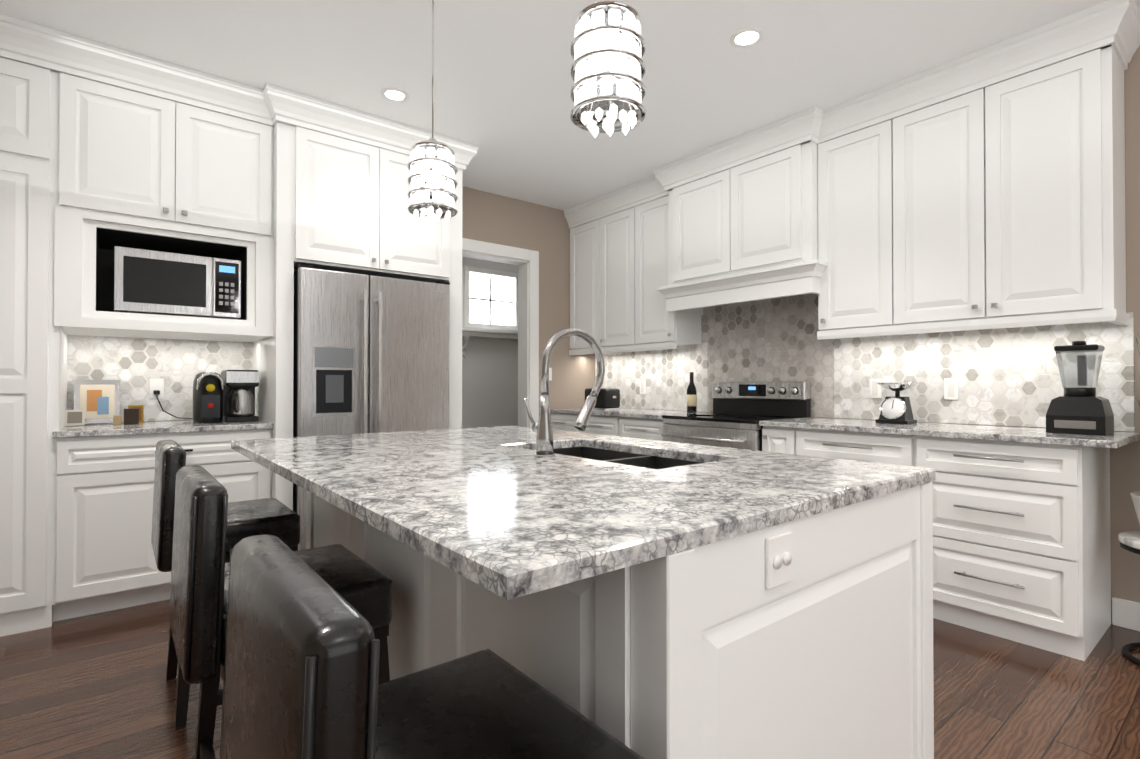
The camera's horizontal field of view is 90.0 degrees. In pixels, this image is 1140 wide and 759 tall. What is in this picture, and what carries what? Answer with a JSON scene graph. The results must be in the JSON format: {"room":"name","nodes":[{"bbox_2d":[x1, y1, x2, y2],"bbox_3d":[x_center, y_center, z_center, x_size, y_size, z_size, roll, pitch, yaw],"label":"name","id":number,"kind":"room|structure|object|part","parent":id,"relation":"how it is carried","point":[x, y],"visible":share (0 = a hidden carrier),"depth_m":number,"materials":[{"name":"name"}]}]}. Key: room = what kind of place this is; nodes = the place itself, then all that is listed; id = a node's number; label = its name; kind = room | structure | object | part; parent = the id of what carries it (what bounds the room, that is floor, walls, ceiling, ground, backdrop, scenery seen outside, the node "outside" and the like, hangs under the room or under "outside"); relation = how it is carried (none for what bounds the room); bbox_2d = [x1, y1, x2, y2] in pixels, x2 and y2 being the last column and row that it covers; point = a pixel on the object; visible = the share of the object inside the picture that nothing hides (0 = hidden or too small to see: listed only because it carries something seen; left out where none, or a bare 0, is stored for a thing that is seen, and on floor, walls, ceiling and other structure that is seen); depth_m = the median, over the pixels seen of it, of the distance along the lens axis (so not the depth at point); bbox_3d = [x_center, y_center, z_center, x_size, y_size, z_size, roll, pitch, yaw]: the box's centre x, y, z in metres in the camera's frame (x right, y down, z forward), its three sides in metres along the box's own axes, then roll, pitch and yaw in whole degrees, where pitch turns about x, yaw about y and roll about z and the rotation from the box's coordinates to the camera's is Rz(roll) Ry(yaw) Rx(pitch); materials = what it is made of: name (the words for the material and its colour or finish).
{"room":"kitchen","nodes":[
{"label":"kitchen","id":0,"kind":"room"},
{"bbox_2d":[144,186,594,426],"bbox_3d":[-1.895,-0.206,5.089,6.900,2.770,1.918,0,-1,-39],"label":"wall","id":1,"kind":"structure","parent":0,"point":[531,240],"depth_m":5.18,"materials":[{"name":"beige paint"}]},
{"bbox_2d":[52,30,255,257],"bbox_3d":[-2.247,-1.207,3.208,0.930,0.800,0.622,0,-1,-39],"label":"upper cabinet","id":2,"kind":"object","parent":1,"relation":"attached to","point":[94,172],"depth_m":2.91,"materials":[{"name":"white wood"}]},
{"bbox_2d":[114,246,240,318],"bbox_3d":[-2.178,-0.498,3.164,0.550,0.325,0.448,0,-1,-39],"label":"microwave","id":3,"kind":"object","parent":2,"relation":"in","point":[146,281],"visible":0.96,"depth_m":2.98,"materials":[{"name":"silver metal"}]},
{"bbox_2d":[236,83,477,293],"bbox_3d":[-1.382,-1.137,3.797,1.307,0.930,0.782,0,-1,-39],"label":"upper cabinet","id":4,"kind":"object","parent":1,"relation":"attached to","point":[324,201],"depth_m":3.39,"materials":[{"name":"white wood"}]},
{"bbox_2d":[464,266,517,330],"bbox_3d":[-0.974,-0.965,6.946,0.770,0.720,0.158,0,-1,-39],"label":"window","id":5,"kind":"structure","parent":1,"relation":"in","point":[487,302],"depth_m":6.97,"materials":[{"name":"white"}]},
{"bbox_3d":[-0.739,0.007,4.891,1.040,2.340,0.168,0,-1,-39],"label":"trim door casing","id":6,"kind":"part","parent":1,"relation":"part of","materials":[{"name":"white wood"}]},
{"bbox_2d":[549,368,551,380],"bbox_3d":[-0.199,-0.050,5.233,0.080,0.120,0.010,0,-1,-39],"label":"switch plate","id":7,"kind":"object","parent":1,"relation":"attached to","point":[550,374],"visible":0.44,"depth_m":5.25,"materials":[{"name":"white plastic"}]},
{"bbox_2d":[0,599,1139,758],"bbox_3d":[0.645,1.202,1.902,6.900,0.100,10.050,0,-1,-39],"label":"floor","id":8,"kind":"structure","parent":0,"point":[95,686],"depth_m":2.07,"materials":[{"name":"brown wood"}]},
{"bbox_2d":[0,54,67,636],"bbox_3d":[-2.883,-0.146,2.690,0.700,2.610,0.622,0,-1,-39],"label":"tall cabinet","id":9,"kind":"object","parent":8,"relation":"on","point":[33,240],"depth_m":2.62,"materials":[{"name":"white wood"}]},
{"bbox_2d":[56,430,275,620],"bbox_3d":[-2.247,0.721,3.192,0.930,0.885,0.622,0,-1,-39],"label":"base cabinet","id":10,"kind":"object","parent":8,"relation":"on","point":[105,558],"depth_m":2.82,"materials":[{"name":"white wood"}]},
{"bbox_2d":[52,418,275,437],"bbox_3d":[-2.243,0.263,3.191,0.930,0.030,0.635,0,-1,-39],"label":"countertop","id":11,"kind":"structure","parent":10,"relation":"on","point":[185,426],"depth_m":2.99,"materials":[{"name":"grey stone"}]},
{"bbox_2d":[192,372,223,422],"bbox_3d":[-2.103,0.103,3.314,0.150,0.290,0.239,0,-1,-39],"label":"machine","id":12,"kind":"object","parent":11,"relation":"on","point":[208,388],"visible":1,"depth_m":3.24,"materials":[{"name":"black plastic"}]},
{"bbox_2d":[221,370,258,421],"bbox_3d":[-1.982,0.097,3.426,0.170,0.305,0.255,0,-1,-39],"label":"drip coffee maker","id":13,"kind":"object","parent":11,"relation":"on","point":[239,396],"visible":0.98,"depth_m":3.36,"materials":[{"name":"black plastic"}]},
{"bbox_2d":[151,439,299,729],"bbox_3d":[-1.294,0.692,2.154,0.450,0.925,0.430,0,-1,-39],"label":"stool","id":14,"kind":"object","parent":8,"relation":"on","point":[269,516],"visible":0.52,"depth_m":2.00,"materials":[{"name":"black leather"}]},
{"bbox_2d":[169,465,391,758],"bbox_3d":[-0.732,0.686,1.451,0.450,0.925,0.430,0,-1,-39],"label":"stool","id":15,"kind":"object","parent":8,"relation":"on","point":[198,612],"visible":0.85,"depth_m":1.25,"materials":[{"name":"black leather"}]},
{"bbox_2d":[293,264,449,550],"bbox_3d":[-1.367,0.260,3.753,0.930,1.815,0.791,0,-1,-39],"label":"fridge","id":16,"kind":"object","parent":8,"relation":"on","point":[370,353],"visible":0.54,"depth_m":3.42,"materials":[{"name":"grey metal"}]},
{"bbox_2d":[221,535,643,758],"bbox_3d":[-0.183,0.680,0.764,0.450,0.925,0.430,0,-1,-39],"label":"stool","id":17,"kind":"object","parent":8,"relation":"on","point":[301,681],"visible":1,"depth_m":0.68,"materials":[{"name":"black leather"}]},
{"bbox_2d":[462,328,517,427],"bbox_3d":[-1.596,0.301,6.232,3.100,1.775,0.200,0,-1,-39],"label":"shelf","id":18,"kind":"object","parent":8,"relation":"on","point":[489,378],"visible":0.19,"depth_m":6.83,"materials":[{"name":"white paint"}]},
{"bbox_2d":[550,411,569,430],"bbox_3d":[0.186,0.737,5.179,0.622,0.886,0.554,0,-1,-39],"label":"base cabinet","id":19,"kind":"object","parent":8,"relation":"on","point":[559,422],"depth_m":5.02,"materials":[{"name":"white wood"}]},
{"bbox_2d":[570,415,609,434],"bbox_3d":[0.467,0.734,4.827,0.622,0.886,0.626,0,-1,-39],"label":"base cabinet","id":20,"kind":"object","parent":8,"relation":"on","point":[597,424],"depth_m":4.65,"materials":[{"name":"white wood"}]},
{"bbox_2d":[306,476,935,758],"bbox_3d":[-0.074,0.710,1.917,1.034,0.885,1.974,0,-1,-39],"label":"kitchen island","id":21,"kind":"object","parent":8,"relation":"on","point":[657,600],"depth_m":1.08,"materials":[{"name":"white wood"}]},
{"bbox_2d":[231,425,935,603],"bbox_3d":[-0.186,0.251,1.853,1.310,0.032,2.000,0,-1,-39],"label":"island countertop","id":22,"kind":"structure","parent":21,"relation":"on","point":[511,524],"depth_m":1.18,"materials":[{"name":"grey stone"}]},
{"bbox_2d":[523,328,604,455],"bbox_3d":[-0.013,0.036,1.814,0.274,0.397,0.123,0,-1,-39],"label":"faucet","id":23,"kind":"object","parent":22,"relation":"on","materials":[{"name":"silver metal"}]},
{"bbox_2d":[559,444,714,467],"bbox_3d":[0.135,0.366,1.891,0.444,0.222,0.806,0,-1,-39],"label":"sink","id":24,"kind":"object","parent":22,"relation":"in","point":[596,451],"depth_m":2.06,"materials":[{"name":"black metal"}]},
{"bbox_2d":[610,415,664,440],"bbox_3d":[0.748,0.731,4.476,0.622,0.886,0.554,0,-1,-39],"label":"base cabinet","id":25,"kind":"object","parent":8,"relation":"on","point":[651,429],"depth_m":4.28,"materials":[{"name":"white wood"}]},
{"bbox_2d":[550,407,712,418],"bbox_3d":[0.459,0.276,4.823,0.645,0.030,1.456,0,-1,-39],"label":"countertop","id":26,"kind":"structure","parent":25,"relation":"on","point":[623,413],"depth_m":4.53,"materials":[{"name":"grey stone"}]},
{"bbox_2d":[585,388,619,409],"bbox_3d":[0.290,0.169,5.055,0.190,0.187,0.305,0,-1,-39],"label":"toaster","id":27,"kind":"object","parent":26,"relation":"on","point":[608,398],"visible":0.77,"depth_m":4.94,"materials":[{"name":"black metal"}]},
{"bbox_2d":[687,372,696,412],"bbox_3d":[0.951,0.100,4.454,0.077,0.316,0.077,0,-1,-39],"label":"wine bottle","id":28,"kind":"object","parent":26,"relation":"on","point":[691,398],"visible":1,"depth_m":4.42,"materials":[{"name":"black glass"}]},
{"bbox_2d":[661,381,810,450],"bbox_3d":[1.110,0.592,3.914,0.701,1.155,0.764,0,-1,-39],"label":"range","id":29,"kind":"object","parent":8,"relation":"on","point":[741,410],"visible":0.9,"depth_m":3.88,"materials":[{"name":"silver metal"}]},
{"bbox_2d":[762,427,781,452],"bbox_3d":[1.473,0.724,3.570,0.622,0.886,0.221,0,-1,-39],"label":"base cabinet","id":30,"kind":"object","parent":8,"relation":"on","point":[771,436],"depth_m":3.41,"materials":[{"name":"white wood"}]},
{"bbox_2d":[782,427,909,465],"bbox_3d":[1.721,0.721,3.260,0.622,0.886,0.680,0,-1,-39],"label":"base cabinet","id":31,"kind":"object","parent":8,"relation":"on","point":[846,445],"depth_m":3.05,"materials":[{"name":"white wood"}]},
{"bbox_2d":[910,435,1110,660],"bbox_3d":[2.127,0.717,2.752,0.622,0.886,0.621,0,-1,-39],"label":"base cabinet","id":32,"kind":"object","parent":8,"relation":"on","point":[1021,538],"depth_m":2.50,"materials":[{"name":"white wood"}]},
{"bbox_2d":[759,417,1139,448],"bbox_3d":[1.888,0.261,3.037,0.645,0.030,1.577,0,-1,-39],"label":"countertop","id":33,"kind":"structure","parent":32,"relation":"on","point":[992,434],"depth_m":2.73,"materials":[{"name":"grey stone"}]},
{"bbox_2d":[875,383,917,423],"bbox_3d":[1.871,0.133,3.256,0.216,0.230,0.216,0,-1,-39],"label":"kitchen scale","id":34,"kind":"object","parent":33,"relation":"on","point":[896,409],"visible":1,"depth_m":3.20,"materials":[{"name":"black plastic"}]},
{"bbox_2d":[1046,341,1113,435],"bbox_3d":[2.309,0.035,2.583,0.207,0.415,0.200,0,-1,-39],"label":"blender","id":35,"kind":"object","parent":33,"relation":"on","point":[1080,407],"visible":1,"depth_m":2.53,"materials":[{"name":"black plastic"}]},
{"bbox_2d":[1118,531,1139,664],"bbox_3d":[2.461,0.905,2.300,0.356,0.499,0.356,0,-1,-39],"label":"stool","id":36,"kind":"object","parent":8,"relation":"on","point":[1129,541],"visible":0.98,"depth_m":2.36,"materials":[{"name":"black leather"}]},
{"bbox_2d":[1130,492,1139,523],"bbox_3d":[2.461,0.567,2.303,0.282,0.175,0.282,0,-1,-39],"label":"plant pot","id":37,"kind":"object","parent":36,"relation":"on","point":[1135,496],"visible":1,"depth_m":2.36,"materials":[{"name":"white ceramic"}]},
{"bbox_2d":[1134,331,1139,406],"bbox_3d":[2.494,0.064,2.110,0.765,0.849,0.531,0,-1,-39],"label":"grass plant","id":38,"kind":"object","parent":37,"relation":"in","point":[1137,372],"visible":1,"depth_m":2.22,"materials":[{"name":"green plant"}]},
{"bbox_2d":[0,0,1139,210],"bbox_3d":[0.645,-1.668,1.926,6.900,0.100,10.050,0,-1,-39],"label":"ceiling","id":39,"kind":"structure","parent":0,"point":[503,85],"depth_m":2.84,"materials":[{"name":"white paint"}]},
{"bbox_2d":[381,88,408,101],"bbox_3d":[-0.984,-1.603,3.205,0.148,0.008,0.157,0,-1,-39],"label":"recessed light","id":40,"kind":"object","parent":39,"relation":"in","point":[391,94],"depth_m":3.21,"materials":[{"name":"white"}]},
{"bbox_2d":[407,0,457,223],"bbox_3d":[-0.520,-1.104,2.161,0.186,1.024,0.186,0,-1,-39],"label":"pendant light","id":41,"kind":"object","parent":39,"relation":"hanging from","point":[433,183],"visible":1,"depth_m":2.11,"materials":[{"name":"white glass"}]},
{"bbox_2d":[570,0,645,137],"bbox_3d":[0.092,-1.110,1.396,0.186,1.024,0.186,0,-1,-39],"label":"pendant light","id":42,"kind":"object","parent":39,"relation":"hanging from","point":[607,69],"visible":1,"depth_m":1.34,"materials":[{"name":"white glass"}]},
{"bbox_2d":[730,27,763,47],"bbox_3d":[0.831,-1.607,2.675,0.154,0.008,0.152,0,-1,-39],"label":"recessed light","id":43,"kind":"object","parent":39,"relation":"in","point":[747,37],"depth_m":2.68,"materials":[{"name":"white"}]},
{"bbox_2d":[597,44,1139,623],"bbox_3d":[2.859,-0.228,2.468,0.150,2.770,8.150,0,-1,-39],"label":"wall","id":44,"kind":"structure","parent":0,"point":[1125,484],"depth_m":2.66,"materials":[{"name":"beige paint"}]},
{"bbox_2d":[564,0,1139,354],"bbox_3d":[1.259,-0.920,3.956,0.492,1.360,3.827,0,-1,-39],"label":"upper cabinets","id":45,"kind":"object","parent":44,"relation":"attached to","point":[998,205],"visible":0.96,"depth_m":3.09,"materials":[{"name":"white wood"}]},
{"bbox_2d":[595,294,1134,431],"bbox_3d":[1.430,-0.168,4.116,0.022,0.843,3.780,0,-1,-39],"label":"backsplash","id":46,"kind":"structure","parent":44,"relation":"attached to","point":[1005,376],"depth_m":3.53,"materials":[{"name":"tile"}]},
{"bbox_2d":[1112,597,1139,630],"bbox_3d":[3.905,1.080,1.018,0.014,0.130,4.295,0,-1,-39],"label":"baseboard","id":47,"kind":"structure","parent":44,"relation":"attached to","point":[1125,613],"depth_m":2.65,"materials":[{"name":"white wood"}]}
]}

